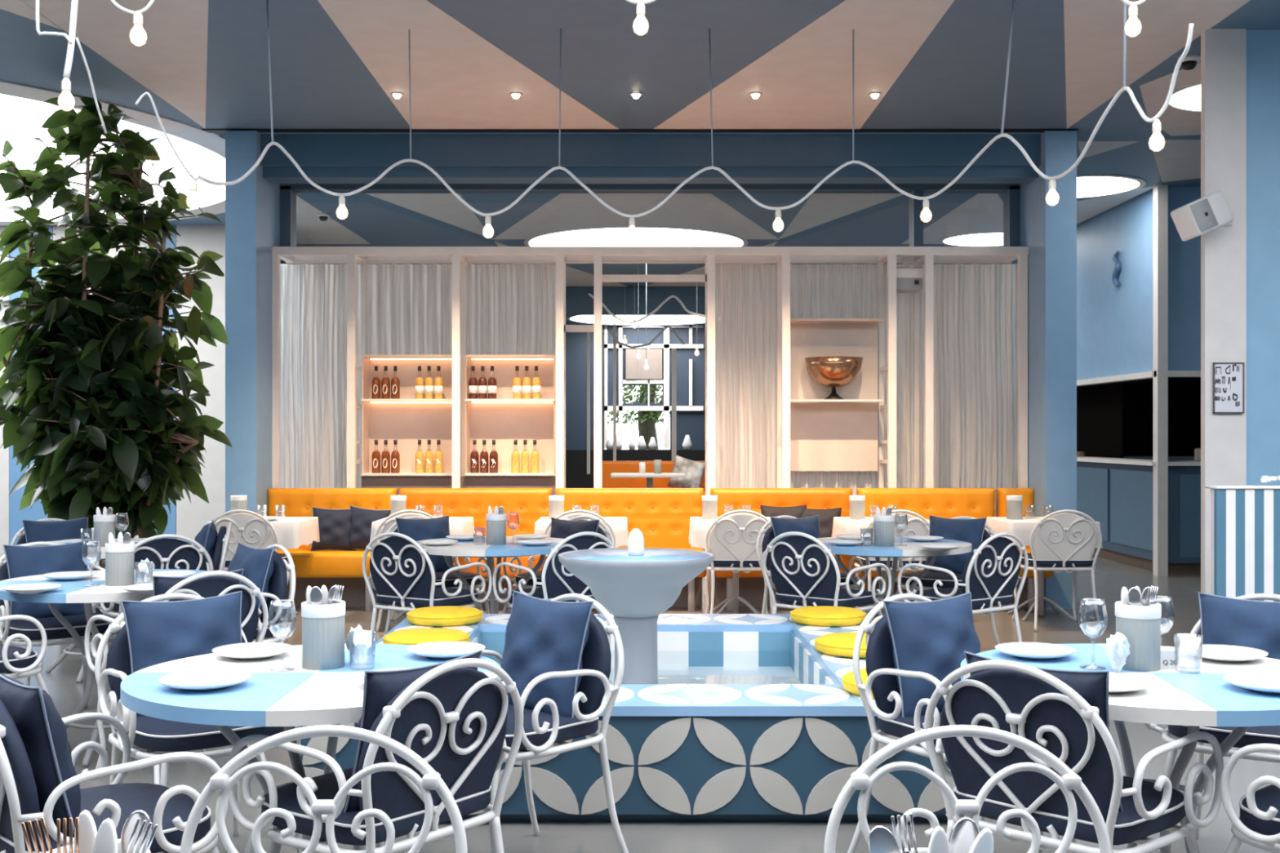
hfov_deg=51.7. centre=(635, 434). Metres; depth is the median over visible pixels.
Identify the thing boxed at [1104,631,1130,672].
napkin
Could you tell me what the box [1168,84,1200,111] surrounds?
diffuser
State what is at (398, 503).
canister
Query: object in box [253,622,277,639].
seat cushion
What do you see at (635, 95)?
recessed light
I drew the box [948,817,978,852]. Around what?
spoon
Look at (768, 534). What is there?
cushion
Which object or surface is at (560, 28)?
suspension rod
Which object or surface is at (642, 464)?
canister
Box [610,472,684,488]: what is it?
dining table
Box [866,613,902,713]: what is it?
cushion
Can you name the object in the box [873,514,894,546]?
canister
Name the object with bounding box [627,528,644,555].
spout
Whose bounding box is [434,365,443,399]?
bottle
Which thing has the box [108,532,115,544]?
knife
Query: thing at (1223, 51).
column
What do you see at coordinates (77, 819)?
fork
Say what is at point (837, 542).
plate
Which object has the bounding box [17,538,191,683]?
round table
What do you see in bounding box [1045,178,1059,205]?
bulb
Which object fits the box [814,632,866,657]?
round cushion
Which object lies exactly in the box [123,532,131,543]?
spoon
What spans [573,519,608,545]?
cushion
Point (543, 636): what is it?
throw pillow
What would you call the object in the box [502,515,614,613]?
armchair
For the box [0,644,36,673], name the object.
seat cushion
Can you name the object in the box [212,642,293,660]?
plate
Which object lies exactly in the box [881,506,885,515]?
knife
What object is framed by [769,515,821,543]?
throw pillow
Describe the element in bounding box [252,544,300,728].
armchair
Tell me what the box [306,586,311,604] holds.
knife
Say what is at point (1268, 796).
seat cushion
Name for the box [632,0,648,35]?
bulb
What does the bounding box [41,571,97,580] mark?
plate
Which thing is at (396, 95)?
recessed light
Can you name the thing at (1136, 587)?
knife
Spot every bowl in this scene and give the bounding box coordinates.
[81,541,101,566]
[267,600,297,639]
[558,547,714,684]
[804,356,863,399]
[1078,598,1107,638]
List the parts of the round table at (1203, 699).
leg, leg, leg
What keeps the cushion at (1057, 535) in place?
on the chair at (1059, 542)
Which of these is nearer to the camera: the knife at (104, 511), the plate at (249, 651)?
the plate at (249, 651)
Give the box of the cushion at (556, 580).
[541,535,607,599]
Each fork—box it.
[21,817,53,852]
[57,817,79,852]
[124,817,158,852]
[331,584,343,604]
[890,813,917,852]
[1148,586,1158,606]
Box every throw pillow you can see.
[0,673,80,836]
[3,540,93,621]
[22,516,90,567]
[120,591,242,716]
[152,568,244,596]
[193,520,217,563]
[227,542,274,619]
[343,649,482,813]
[395,515,454,572]
[500,590,594,718]
[547,517,599,555]
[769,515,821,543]
[882,591,980,717]
[925,515,986,573]
[964,651,1123,812]
[1198,591,1279,659]
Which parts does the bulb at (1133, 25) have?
glass bulb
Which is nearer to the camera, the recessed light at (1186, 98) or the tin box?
the recessed light at (1186, 98)
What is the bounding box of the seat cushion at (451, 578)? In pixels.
[436,571,481,587]
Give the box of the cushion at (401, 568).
[369,536,436,599]
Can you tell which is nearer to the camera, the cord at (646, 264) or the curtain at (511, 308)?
the curtain at (511, 308)
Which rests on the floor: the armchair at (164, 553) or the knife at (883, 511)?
the armchair at (164, 553)
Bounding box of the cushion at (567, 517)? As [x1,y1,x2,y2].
[547,512,610,540]
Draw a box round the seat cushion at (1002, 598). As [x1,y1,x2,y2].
[910,587,1012,608]
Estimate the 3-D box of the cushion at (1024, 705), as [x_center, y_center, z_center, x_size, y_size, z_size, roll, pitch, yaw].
[0.935,0.742,3.168,0.102,0.364,0.470,0,0,-44]
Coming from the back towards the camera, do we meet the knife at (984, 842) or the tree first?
the tree
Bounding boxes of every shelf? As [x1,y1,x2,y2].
[361,355,452,475]
[464,355,555,475]
[790,318,884,471]
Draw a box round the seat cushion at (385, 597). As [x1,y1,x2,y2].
[376,586,477,607]
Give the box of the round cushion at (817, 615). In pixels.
[790,605,866,626]
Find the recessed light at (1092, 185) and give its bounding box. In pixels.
[1076,173,1146,198]
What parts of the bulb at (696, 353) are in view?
glass bulb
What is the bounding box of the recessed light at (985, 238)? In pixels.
[938,231,1003,246]
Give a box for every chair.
[213,509,294,621]
[374,509,454,631]
[543,509,615,555]
[705,509,773,613]
[854,509,929,608]
[1011,509,1102,631]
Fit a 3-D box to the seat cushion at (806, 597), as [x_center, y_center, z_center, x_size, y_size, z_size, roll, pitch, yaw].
[1.090,0.922,7.480,0.487,0.072,0.454,0,0,43]
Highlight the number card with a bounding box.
[1160,650,1177,669]
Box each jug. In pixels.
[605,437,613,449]
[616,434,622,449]
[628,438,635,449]
[636,435,645,449]
[648,437,657,449]
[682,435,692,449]
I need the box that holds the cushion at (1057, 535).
[1032,512,1097,559]
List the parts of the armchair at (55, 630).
arm, leg, seat frame, leg, arm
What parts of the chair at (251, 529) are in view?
leg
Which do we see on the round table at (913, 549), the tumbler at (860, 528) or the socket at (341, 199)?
the tumbler at (860, 528)
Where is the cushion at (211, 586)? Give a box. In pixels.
[168,576,258,642]
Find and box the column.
[225,130,279,571]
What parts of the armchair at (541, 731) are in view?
arm, leg, leg, seat frame, arm, leg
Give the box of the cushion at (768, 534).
[761,525,775,570]
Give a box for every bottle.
[372,365,380,399]
[372,440,380,473]
[381,365,390,399]
[381,440,390,473]
[391,365,399,399]
[391,440,399,473]
[415,365,423,399]
[415,440,423,473]
[424,365,433,399]
[424,440,433,473]
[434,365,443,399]
[434,440,443,473]
[468,365,477,399]
[470,440,479,473]
[478,365,487,399]
[480,440,488,473]
[488,365,496,399]
[489,440,497,473]
[511,440,519,473]
[512,365,521,399]
[520,440,529,473]
[522,365,531,399]
[530,440,538,473]
[532,365,540,399]
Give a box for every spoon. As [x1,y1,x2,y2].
[106,506,112,515]
[120,809,152,852]
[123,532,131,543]
[310,586,322,604]
[328,586,340,604]
[497,506,504,514]
[867,825,901,852]
[885,506,892,515]
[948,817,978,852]
[1128,587,1140,605]
[1141,586,1154,606]
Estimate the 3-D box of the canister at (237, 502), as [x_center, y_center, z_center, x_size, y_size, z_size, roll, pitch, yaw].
[-3.040,0.558,10.100,0.121,0.180,0.121,0,0,0]
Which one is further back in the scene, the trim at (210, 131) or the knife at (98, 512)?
the trim at (210, 131)
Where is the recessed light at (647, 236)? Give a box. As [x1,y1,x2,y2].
[524,226,748,246]
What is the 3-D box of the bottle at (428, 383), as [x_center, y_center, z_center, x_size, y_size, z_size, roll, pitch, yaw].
[-1.781,-0.447,11.360,0.076,0.287,0.076,0,0,0]
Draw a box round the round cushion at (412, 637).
[382,627,470,645]
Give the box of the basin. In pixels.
[299,613,953,822]
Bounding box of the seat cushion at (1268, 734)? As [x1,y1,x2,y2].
[1168,724,1279,748]
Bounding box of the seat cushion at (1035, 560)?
[1020,553,1093,567]
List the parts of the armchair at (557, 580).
leg, arm, seat frame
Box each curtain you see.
[280,263,346,488]
[356,263,452,495]
[460,263,555,495]
[715,263,777,488]
[790,263,887,578]
[896,263,924,488]
[933,263,1017,516]
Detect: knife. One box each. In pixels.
[74,809,97,852]
[93,817,118,852]
[96,506,101,515]
[102,506,106,515]
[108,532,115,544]
[117,532,123,544]
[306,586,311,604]
[320,585,328,604]
[488,506,493,514]
[493,506,498,514]
[875,506,880,515]
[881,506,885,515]
[927,826,950,852]
[968,827,993,852]
[1120,586,1129,605]
[1134,586,1142,605]
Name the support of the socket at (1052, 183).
attached to the bulb at (1052, 197)
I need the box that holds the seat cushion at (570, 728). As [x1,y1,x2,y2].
[505,703,598,750]
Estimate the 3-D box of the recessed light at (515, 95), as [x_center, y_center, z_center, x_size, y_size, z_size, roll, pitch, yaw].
[-0.865,-2.435,9.500,0.096,0.038,0.096,0,0,0]
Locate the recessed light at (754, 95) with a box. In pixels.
[748,92,762,98]
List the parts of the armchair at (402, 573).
arm, leg, seat frame, arm, leg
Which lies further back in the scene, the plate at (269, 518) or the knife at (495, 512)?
the plate at (269, 518)
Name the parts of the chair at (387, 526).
leg, leg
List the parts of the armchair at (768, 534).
arm, leg, seat frame, arm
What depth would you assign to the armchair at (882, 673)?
4.23 m
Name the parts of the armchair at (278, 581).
seat frame, arm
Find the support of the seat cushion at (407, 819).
on the armchair at (453, 716)
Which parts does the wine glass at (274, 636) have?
stem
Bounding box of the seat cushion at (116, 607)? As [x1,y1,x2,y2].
[103,602,119,611]
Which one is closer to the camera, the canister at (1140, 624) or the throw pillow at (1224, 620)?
the canister at (1140, 624)
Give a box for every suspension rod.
[266,0,273,142]
[408,29,411,159]
[558,28,561,165]
[708,28,713,165]
[852,29,853,160]
[1000,0,1015,133]
[1122,3,1126,87]
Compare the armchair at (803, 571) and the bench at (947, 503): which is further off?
the bench at (947, 503)
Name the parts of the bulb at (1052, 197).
glass bulb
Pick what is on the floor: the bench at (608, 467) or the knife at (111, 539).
the bench at (608, 467)
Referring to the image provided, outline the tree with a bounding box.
[607,385,670,448]
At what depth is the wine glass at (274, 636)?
3.63 m
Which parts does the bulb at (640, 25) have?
glass bulb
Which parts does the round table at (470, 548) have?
leg, leg, leg, leg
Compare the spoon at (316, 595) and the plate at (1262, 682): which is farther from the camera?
the spoon at (316, 595)
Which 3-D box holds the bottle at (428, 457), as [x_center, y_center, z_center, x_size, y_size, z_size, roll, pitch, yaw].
[-1.781,0.189,11.359,0.074,0.287,0.075,0,0,0]
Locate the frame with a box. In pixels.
[271,246,1028,601]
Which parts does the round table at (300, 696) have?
leg, leg, leg, leg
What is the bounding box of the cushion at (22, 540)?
[16,533,90,564]
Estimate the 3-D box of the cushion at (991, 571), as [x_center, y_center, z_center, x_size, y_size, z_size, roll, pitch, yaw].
[1.959,0.742,7.255,0.470,0.364,0.102,0,0,-37]
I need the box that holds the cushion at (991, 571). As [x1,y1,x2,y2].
[962,537,1020,599]
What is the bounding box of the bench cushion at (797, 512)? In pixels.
[760,505,806,518]
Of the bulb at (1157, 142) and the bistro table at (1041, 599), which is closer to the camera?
the bulb at (1157, 142)
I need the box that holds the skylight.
[0,80,225,226]
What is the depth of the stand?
6.75 m
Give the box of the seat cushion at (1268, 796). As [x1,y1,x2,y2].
[1240,785,1279,835]
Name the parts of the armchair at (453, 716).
leg, arm, seat frame, leg, leg, arm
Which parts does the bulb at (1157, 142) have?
glass bulb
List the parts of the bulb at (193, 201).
glass bulb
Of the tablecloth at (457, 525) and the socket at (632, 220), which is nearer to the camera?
the socket at (632, 220)
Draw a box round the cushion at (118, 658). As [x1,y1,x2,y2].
[106,623,245,706]
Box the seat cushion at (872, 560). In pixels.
[857,556,926,567]
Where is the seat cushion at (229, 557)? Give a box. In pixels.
[224,553,288,566]
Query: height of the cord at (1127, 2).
0.131 m
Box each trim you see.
[201,128,1078,287]
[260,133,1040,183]
[280,183,1020,246]
[565,287,705,315]
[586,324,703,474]
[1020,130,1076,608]
[1076,184,1200,576]
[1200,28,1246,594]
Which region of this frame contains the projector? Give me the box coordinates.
[896,257,922,293]
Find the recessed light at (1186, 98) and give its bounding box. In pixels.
[1159,80,1200,113]
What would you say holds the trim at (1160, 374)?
attached to the wall at (1114, 325)
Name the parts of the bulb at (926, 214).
glass bulb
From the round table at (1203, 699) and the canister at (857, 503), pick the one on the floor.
the round table at (1203, 699)
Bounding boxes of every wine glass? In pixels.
[81,541,101,586]
[267,600,297,671]
[506,511,519,544]
[894,513,907,546]
[1078,598,1107,669]
[1160,596,1174,635]
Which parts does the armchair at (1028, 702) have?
arm, leg, leg, seat frame, arm, leg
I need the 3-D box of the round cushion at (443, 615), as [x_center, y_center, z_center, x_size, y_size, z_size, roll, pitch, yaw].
[-0.985,0.935,6.798,0.391,0.062,0.392,0,0,0]
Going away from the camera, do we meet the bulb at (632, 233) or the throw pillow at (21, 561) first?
the throw pillow at (21, 561)
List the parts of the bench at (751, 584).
leg, backrest, seat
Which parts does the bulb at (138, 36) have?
glass bulb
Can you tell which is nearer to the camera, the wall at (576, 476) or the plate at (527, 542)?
the plate at (527, 542)
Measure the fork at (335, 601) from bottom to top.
0.203 m
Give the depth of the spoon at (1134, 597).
3.65 m
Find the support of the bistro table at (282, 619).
on the floor
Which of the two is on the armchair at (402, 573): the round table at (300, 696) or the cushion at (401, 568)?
the cushion at (401, 568)
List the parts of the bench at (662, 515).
backrest, leg, seat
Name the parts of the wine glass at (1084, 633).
stem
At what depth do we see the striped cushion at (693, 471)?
21.77 m
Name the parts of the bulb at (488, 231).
glass bulb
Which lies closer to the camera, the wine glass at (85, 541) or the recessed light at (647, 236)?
the wine glass at (85, 541)
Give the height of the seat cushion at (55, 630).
0.072 m
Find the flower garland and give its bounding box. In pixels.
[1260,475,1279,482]
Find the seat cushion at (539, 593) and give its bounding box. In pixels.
[508,587,595,602]
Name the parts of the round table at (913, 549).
leg, leg, leg, leg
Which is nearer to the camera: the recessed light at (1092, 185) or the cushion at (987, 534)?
the cushion at (987, 534)
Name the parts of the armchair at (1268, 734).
arm, leg, leg, seat frame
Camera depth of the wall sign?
7.98 m
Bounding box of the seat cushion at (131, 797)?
[0,782,210,852]
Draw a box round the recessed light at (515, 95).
[509,92,522,98]
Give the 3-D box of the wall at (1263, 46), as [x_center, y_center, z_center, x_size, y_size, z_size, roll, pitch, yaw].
[5.600,-0.530,8.040,3.800,3.860,0.040,0,0,0]
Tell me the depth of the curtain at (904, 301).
11.62 m
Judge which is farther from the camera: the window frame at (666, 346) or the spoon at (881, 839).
the window frame at (666, 346)
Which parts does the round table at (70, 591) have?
leg, leg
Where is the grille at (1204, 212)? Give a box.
[1190,198,1218,231]
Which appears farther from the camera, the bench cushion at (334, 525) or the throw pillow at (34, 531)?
the bench cushion at (334, 525)
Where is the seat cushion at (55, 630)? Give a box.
[3,613,115,639]
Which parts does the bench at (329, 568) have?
seat, backrest, leg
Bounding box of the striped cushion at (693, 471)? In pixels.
[666,454,705,488]
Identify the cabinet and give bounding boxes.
[1076,461,1200,574]
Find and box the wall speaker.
[1170,191,1233,241]
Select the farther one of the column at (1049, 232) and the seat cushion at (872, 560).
the column at (1049, 232)
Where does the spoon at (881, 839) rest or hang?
in the canister at (919, 850)
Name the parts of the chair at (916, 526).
leg, seat frame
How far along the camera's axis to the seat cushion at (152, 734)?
3.98 m
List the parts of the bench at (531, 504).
backrest, seat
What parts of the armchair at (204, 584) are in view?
leg, arm, leg, arm, leg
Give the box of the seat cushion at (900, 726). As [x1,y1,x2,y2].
[878,711,941,746]
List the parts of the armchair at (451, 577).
leg, seat frame, arm, leg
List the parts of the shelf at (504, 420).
panel, panel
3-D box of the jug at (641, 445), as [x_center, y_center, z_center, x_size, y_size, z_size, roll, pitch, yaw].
[0.119,0.183,28.500,0.198,0.292,0.198,0,0,0]
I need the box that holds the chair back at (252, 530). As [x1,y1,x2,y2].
[216,512,275,559]
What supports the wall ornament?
attached to the wall at (1114, 325)
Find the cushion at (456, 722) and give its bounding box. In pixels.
[357,666,506,824]
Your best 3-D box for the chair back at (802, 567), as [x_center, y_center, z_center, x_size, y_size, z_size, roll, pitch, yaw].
[0.932,0.742,7.310,0.470,0.364,0.102,0,0,43]
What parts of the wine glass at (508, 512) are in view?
stem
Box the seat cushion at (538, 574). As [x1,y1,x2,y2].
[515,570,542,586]
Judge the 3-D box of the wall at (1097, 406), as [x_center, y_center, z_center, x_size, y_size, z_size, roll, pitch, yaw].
[5.775,0.400,18.850,0.050,2.000,6.300,0,0,0]
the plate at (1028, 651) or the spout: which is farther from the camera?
the spout
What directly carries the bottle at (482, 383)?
on the shelf at (504, 420)
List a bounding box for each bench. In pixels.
[266,488,397,611]
[397,488,551,607]
[555,488,706,611]
[602,461,705,495]
[710,488,862,611]
[856,488,998,608]
[995,488,1053,611]
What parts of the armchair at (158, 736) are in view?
leg, arm, leg, seat frame, leg, leg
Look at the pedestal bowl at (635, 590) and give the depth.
5.78 m
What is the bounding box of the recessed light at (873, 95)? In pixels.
[868,92,881,98]
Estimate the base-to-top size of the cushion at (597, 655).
0.364 m
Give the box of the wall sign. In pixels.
[1213,362,1244,413]
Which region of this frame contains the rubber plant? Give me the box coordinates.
[0,96,232,617]
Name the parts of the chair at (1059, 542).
leg, leg, seat frame, leg, leg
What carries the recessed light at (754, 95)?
in the ceiling at (202, 64)
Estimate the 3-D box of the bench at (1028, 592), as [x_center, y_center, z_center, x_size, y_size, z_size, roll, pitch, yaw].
[3.151,0.925,10.710,0.282,0.950,0.660,0,0,0]
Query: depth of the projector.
11.13 m
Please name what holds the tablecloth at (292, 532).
on the bistro table at (282, 619)
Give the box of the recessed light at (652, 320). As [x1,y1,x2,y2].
[567,315,705,325]
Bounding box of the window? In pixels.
[626,348,662,378]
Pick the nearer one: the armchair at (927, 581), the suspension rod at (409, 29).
the suspension rod at (409, 29)
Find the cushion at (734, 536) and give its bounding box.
[708,512,769,559]
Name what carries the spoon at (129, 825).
in the canister at (55, 851)
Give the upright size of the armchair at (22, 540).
0.866 m
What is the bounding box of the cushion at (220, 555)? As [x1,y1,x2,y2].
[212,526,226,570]
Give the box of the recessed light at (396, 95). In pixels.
[390,92,404,98]
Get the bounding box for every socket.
[61,77,71,90]
[133,10,142,25]
[189,180,197,191]
[338,195,345,204]
[484,214,491,224]
[629,216,635,226]
[636,0,644,15]
[775,208,781,217]
[922,198,928,208]
[1048,178,1056,190]
[1128,2,1137,17]
[1151,119,1161,133]
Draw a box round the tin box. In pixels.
[1194,448,1200,461]
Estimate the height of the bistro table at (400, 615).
0.749 m
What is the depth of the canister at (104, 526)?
7.64 m
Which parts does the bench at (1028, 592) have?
backrest, leg, seat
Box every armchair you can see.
[0,542,124,708]
[0,614,48,694]
[0,699,228,852]
[10,518,116,666]
[84,570,270,784]
[90,533,213,617]
[94,593,302,852]
[179,724,467,852]
[205,522,232,571]
[227,657,523,852]
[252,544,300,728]
[361,532,492,644]
[382,515,494,635]
[404,593,628,852]
[493,531,615,613]
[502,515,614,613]
[755,515,869,613]
[762,531,891,616]
[823,724,1111,852]
[847,593,1076,852]
[887,515,999,644]
[897,532,1028,642]
[924,660,1223,852]
[1143,593,1279,852]
[1220,743,1279,852]
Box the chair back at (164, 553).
[134,537,207,601]
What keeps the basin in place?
on the floor
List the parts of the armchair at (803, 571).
arm, leg, seat frame, arm, leg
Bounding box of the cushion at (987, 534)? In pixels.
[982,528,991,542]
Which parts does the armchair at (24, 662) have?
seat frame, leg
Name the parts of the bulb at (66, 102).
glass bulb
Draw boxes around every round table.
[0,568,208,767]
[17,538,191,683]
[120,644,501,852]
[416,536,564,613]
[816,536,971,615]
[960,643,1279,852]
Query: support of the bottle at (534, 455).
on the shelf at (504, 420)
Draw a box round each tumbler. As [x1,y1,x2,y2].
[80,528,93,546]
[134,561,152,583]
[348,631,376,670]
[473,527,485,544]
[860,528,873,546]
[1173,634,1203,674]
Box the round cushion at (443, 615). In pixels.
[406,605,483,626]
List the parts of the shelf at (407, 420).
panel, panel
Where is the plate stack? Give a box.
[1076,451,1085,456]
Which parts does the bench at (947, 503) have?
seat, backrest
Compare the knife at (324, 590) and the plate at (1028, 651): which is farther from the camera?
the plate at (1028, 651)
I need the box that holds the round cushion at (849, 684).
[841,668,874,698]
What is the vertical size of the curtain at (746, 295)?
2.850 m
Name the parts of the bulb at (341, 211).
glass bulb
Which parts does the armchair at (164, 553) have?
arm, seat frame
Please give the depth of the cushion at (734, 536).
9.42 m
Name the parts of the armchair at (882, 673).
leg, arm, seat frame, leg, leg, leg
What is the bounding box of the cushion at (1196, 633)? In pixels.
[1191,628,1200,644]
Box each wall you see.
[0,225,225,553]
[565,325,705,449]
[565,449,705,488]
[996,186,1200,380]
[1076,383,1123,457]
[1119,383,1200,456]
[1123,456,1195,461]
[1246,29,1279,484]
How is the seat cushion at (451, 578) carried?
on the armchair at (451, 577)
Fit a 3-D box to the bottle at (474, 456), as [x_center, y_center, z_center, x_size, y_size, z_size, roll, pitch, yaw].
[-1.390,0.189,11.359,0.074,0.287,0.075,0,0,0]
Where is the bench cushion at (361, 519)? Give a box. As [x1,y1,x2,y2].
[348,505,391,551]
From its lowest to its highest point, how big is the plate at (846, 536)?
0.025 m
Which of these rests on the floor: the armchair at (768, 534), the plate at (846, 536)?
the armchair at (768, 534)
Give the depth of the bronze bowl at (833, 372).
11.20 m
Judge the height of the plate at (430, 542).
0.025 m
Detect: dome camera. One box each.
[316,212,329,221]
[1177,53,1200,70]
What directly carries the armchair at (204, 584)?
on the floor
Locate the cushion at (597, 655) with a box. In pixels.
[577,612,611,714]
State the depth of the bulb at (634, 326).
19.98 m
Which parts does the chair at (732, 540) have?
leg, leg, seat frame, leg, leg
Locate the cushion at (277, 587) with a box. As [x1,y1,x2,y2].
[260,551,287,625]
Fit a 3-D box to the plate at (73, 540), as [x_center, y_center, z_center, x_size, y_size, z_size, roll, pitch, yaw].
[-3.281,0.637,7.793,0.228,0.025,0.228,0,0,0]
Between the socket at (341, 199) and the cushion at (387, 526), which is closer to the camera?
the socket at (341, 199)
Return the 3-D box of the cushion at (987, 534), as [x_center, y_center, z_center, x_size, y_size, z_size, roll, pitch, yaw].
[2.105,0.742,8.568,0.470,0.364,0.102,0,0,41]
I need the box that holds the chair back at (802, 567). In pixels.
[769,535,840,599]
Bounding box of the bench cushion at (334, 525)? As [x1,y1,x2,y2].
[310,506,356,551]
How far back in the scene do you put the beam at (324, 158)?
10.72 m
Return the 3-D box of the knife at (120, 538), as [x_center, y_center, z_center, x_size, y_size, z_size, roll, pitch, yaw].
[-2.231,0.523,5.712,0.026,0.203,0.022,0,0,-45]
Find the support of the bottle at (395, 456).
on the shelf at (407, 420)
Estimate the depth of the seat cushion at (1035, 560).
9.45 m
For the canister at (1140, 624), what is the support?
on the round table at (1203, 699)
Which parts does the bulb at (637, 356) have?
glass bulb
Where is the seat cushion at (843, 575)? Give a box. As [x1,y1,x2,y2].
[771,572,857,584]
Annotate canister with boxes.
[46,840,151,852]
[93,514,115,546]
[104,542,134,586]
[230,495,247,514]
[301,600,345,670]
[390,495,406,519]
[485,513,506,545]
[548,495,564,519]
[639,462,645,473]
[702,495,717,519]
[848,495,865,519]
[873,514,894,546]
[900,848,928,852]
[1006,495,1022,519]
[1115,600,1161,671]
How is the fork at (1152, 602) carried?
in the canister at (1140, 624)
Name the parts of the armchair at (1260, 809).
leg, seat frame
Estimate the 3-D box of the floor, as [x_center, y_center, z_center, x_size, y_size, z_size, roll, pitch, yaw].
[-1.000,1.450,12.000,20.000,0.100,36.000,0,0,0]
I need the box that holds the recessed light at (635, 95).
[629,92,642,98]
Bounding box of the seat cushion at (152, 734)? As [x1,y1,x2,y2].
[115,715,284,751]
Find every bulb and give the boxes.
[57,77,75,111]
[129,10,146,45]
[186,180,200,208]
[336,195,347,219]
[482,214,493,238]
[622,334,626,343]
[626,216,637,239]
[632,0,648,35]
[632,319,636,328]
[635,349,640,359]
[644,359,648,369]
[694,346,699,355]
[773,208,783,231]
[920,198,931,222]
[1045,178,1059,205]
[1124,2,1141,36]
[1148,119,1164,151]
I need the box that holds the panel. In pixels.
[361,475,555,493]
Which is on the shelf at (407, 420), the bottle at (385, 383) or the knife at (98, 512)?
the bottle at (385, 383)
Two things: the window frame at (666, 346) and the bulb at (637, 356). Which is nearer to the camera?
the bulb at (637, 356)
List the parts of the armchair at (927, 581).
arm, seat frame, leg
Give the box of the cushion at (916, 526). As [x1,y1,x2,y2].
[866,512,929,559]
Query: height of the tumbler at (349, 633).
0.100 m
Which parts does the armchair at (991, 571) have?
arm, seat frame, leg, arm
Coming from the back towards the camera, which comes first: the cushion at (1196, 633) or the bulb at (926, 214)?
the bulb at (926, 214)
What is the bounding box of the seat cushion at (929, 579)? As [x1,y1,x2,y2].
[901,571,962,587]
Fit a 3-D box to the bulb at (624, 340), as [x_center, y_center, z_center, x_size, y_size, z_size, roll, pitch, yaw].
[-0.176,-1.513,21.000,0.068,0.142,0.068,0,0,0]
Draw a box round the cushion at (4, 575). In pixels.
[0,561,88,606]
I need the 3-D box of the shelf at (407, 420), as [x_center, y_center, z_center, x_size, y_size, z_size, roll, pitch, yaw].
[-1.950,-0.165,11.383,0.780,1.030,0.285,0,0,0]
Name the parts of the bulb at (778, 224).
glass bulb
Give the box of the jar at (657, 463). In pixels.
[653,459,661,473]
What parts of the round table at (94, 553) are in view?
leg, leg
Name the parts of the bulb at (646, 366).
glass bulb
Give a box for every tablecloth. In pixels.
[206,516,319,548]
[369,516,475,545]
[533,516,628,547]
[688,516,775,548]
[831,516,929,537]
[985,516,1102,548]
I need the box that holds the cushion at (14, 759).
[0,699,43,851]
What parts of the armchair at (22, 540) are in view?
leg, arm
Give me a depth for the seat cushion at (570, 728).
4.10 m
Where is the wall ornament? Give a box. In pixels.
[1111,250,1121,287]
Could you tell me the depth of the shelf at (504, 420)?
11.51 m
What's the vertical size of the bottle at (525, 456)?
0.287 m
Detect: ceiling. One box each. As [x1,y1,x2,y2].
[0,0,1279,325]
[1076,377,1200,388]
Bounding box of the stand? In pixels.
[1204,484,1279,601]
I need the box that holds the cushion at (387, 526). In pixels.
[379,512,430,542]
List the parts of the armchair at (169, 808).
arm, arm, seat frame, leg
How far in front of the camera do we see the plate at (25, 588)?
5.43 m
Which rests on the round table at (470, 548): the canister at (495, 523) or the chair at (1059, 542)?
the canister at (495, 523)
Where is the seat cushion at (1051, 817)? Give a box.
[954,776,1186,845]
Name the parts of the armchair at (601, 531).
leg, arm, seat frame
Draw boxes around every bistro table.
[280,604,297,621]
[392,606,411,621]
[708,572,760,613]
[870,570,886,613]
[1007,570,1076,621]
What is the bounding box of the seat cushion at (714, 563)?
[709,560,759,567]
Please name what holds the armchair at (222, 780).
on the floor
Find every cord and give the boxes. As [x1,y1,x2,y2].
[35,0,72,44]
[62,0,106,133]
[110,0,155,14]
[134,91,199,180]
[197,22,1193,217]
[588,293,705,323]
[602,324,684,348]
[624,282,625,334]
[626,0,655,4]
[634,271,635,319]
[645,263,646,359]
[696,263,697,346]
[1120,0,1146,5]
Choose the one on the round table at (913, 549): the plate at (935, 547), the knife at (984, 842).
the plate at (935, 547)
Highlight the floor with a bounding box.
[0,548,1279,852]
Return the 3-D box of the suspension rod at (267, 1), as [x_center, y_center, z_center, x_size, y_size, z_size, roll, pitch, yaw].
[-2.054,-2.047,7.400,0.044,0.825,0.014,0,0,0]
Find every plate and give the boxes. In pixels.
[0,583,62,594]
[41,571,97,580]
[59,538,93,544]
[122,583,153,594]
[130,537,163,543]
[151,570,196,577]
[158,669,251,691]
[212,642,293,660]
[263,516,280,520]
[354,667,408,684]
[407,641,485,659]
[418,539,457,546]
[445,534,483,541]
[512,533,549,539]
[516,539,555,546]
[826,539,865,546]
[835,533,871,540]
[905,535,943,542]
[920,543,960,551]
[994,642,1075,660]
[1108,672,1152,693]
[1182,644,1268,662]
[1222,672,1279,694]
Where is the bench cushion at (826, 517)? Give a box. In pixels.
[801,507,841,537]
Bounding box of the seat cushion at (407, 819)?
[261,768,490,845]
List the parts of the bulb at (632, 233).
glass bulb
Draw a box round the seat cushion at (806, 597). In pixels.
[776,587,876,607]
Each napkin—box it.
[137,558,153,583]
[345,624,368,663]
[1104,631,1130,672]
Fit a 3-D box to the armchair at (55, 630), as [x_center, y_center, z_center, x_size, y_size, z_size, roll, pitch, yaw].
[-2.799,0.968,6.380,0.604,0.866,0.582,0,0,-42]
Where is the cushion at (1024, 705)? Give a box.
[940,668,1117,823]

